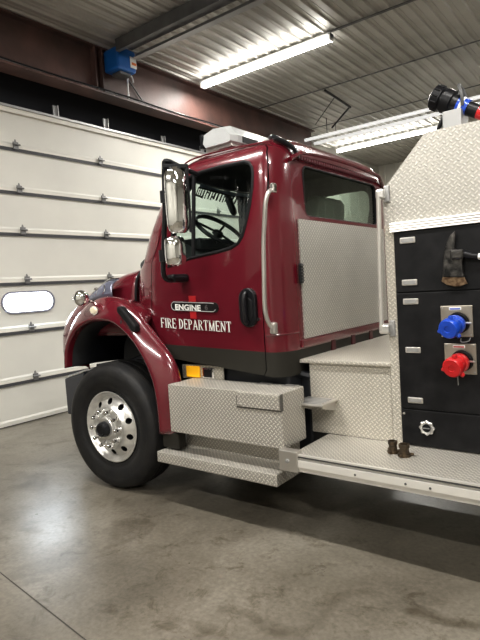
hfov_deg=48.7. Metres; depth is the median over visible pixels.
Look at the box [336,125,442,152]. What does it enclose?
strip light
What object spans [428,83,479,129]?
gun
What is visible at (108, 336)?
hood
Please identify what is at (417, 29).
ceiling
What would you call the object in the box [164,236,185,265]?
convex mirror
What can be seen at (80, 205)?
door
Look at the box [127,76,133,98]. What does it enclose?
hook
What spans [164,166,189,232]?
mirror
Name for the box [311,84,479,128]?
trim
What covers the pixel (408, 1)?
trim
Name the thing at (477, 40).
trim
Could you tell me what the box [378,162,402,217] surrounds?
wall
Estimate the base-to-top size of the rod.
0.270 m
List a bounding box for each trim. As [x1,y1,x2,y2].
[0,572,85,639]
[259,40,479,108]
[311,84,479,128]
[328,0,415,32]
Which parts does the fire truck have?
chassis frame, mirror arm, sign plate, marker panel, bar trim, door, door trim, drip rail, handle, grab rail, seam trim, vent plate, seat, cab sill trim, cab plate, cab sill, hand rail, corner post, panel pull, panel pull, panel pull, panel pull, panel pull, knob, drain knob, plate, panel, panel, panel, intake plate, discharge plate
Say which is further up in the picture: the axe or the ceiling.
the ceiling
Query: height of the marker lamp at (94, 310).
0.072 m
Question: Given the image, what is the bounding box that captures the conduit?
[0,58,219,126]
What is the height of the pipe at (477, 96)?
0.393 m
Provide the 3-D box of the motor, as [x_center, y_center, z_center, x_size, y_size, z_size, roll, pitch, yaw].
[-1.704,-3.646,7.564,0.326,0.350,0.340,-1,5,37]
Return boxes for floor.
[0,411,479,639]
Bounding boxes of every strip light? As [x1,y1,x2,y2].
[200,32,333,88]
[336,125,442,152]
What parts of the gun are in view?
bail handle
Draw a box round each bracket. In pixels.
[52,105,58,115]
[103,118,108,128]
[160,136,165,142]
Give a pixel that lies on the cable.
(0, 56)
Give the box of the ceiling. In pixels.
[0,0,479,166]
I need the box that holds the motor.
[104,46,136,79]
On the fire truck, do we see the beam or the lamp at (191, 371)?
the lamp at (191, 371)
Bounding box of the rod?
[315,89,350,127]
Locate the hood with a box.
[63,270,139,350]
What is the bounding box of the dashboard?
[185,238,228,250]
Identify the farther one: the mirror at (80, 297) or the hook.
the hook
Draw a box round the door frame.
[0,102,210,154]
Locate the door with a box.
[0,105,238,428]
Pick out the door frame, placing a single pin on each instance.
(1, 103)
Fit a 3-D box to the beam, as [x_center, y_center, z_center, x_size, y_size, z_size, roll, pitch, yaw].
[-3.006,-3.372,6.277,0.280,0.650,15.400,-1,5,37]
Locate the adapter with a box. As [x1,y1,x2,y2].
[387,439,399,453]
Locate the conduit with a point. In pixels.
(0, 58)
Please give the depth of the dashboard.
4.30 m
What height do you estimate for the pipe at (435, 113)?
0.393 m
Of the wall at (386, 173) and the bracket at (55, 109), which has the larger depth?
the wall at (386, 173)
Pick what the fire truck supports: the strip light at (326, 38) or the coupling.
the coupling
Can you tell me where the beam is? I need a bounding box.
[0,7,314,146]
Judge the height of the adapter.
0.072 m
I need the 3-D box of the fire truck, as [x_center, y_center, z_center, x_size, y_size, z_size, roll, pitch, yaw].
[2.209,-0.168,3.211,9.393,2.902,2.780,-1,5,37]
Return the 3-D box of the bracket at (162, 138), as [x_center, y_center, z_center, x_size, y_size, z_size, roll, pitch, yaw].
[-1.315,-3.079,9.062,0.050,0.120,0.070,-1,5,37]
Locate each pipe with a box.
[304,95,479,141]
[314,102,479,144]
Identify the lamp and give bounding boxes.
[90,306,98,314]
[186,366,200,377]
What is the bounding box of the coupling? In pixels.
[398,442,413,457]
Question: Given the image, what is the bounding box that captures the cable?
[0,56,223,126]
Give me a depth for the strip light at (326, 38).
8.04 m
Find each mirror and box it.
[73,290,94,305]
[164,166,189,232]
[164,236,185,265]
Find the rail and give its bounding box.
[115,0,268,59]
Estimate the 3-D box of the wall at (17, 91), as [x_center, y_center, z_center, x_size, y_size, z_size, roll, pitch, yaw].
[-1.731,-1.400,8.809,0.120,5.120,20.600,-1,5,37]
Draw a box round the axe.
[442,231,479,286]
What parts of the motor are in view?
data plate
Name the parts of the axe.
handle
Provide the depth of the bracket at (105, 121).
8.11 m
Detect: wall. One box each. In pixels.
[0,72,378,233]
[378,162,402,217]
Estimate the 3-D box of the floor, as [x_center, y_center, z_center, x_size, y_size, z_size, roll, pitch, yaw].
[4.077,1.124,4.647,14.150,0.100,20.600,-1,5,37]
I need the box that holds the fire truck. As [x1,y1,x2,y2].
[63,120,479,505]

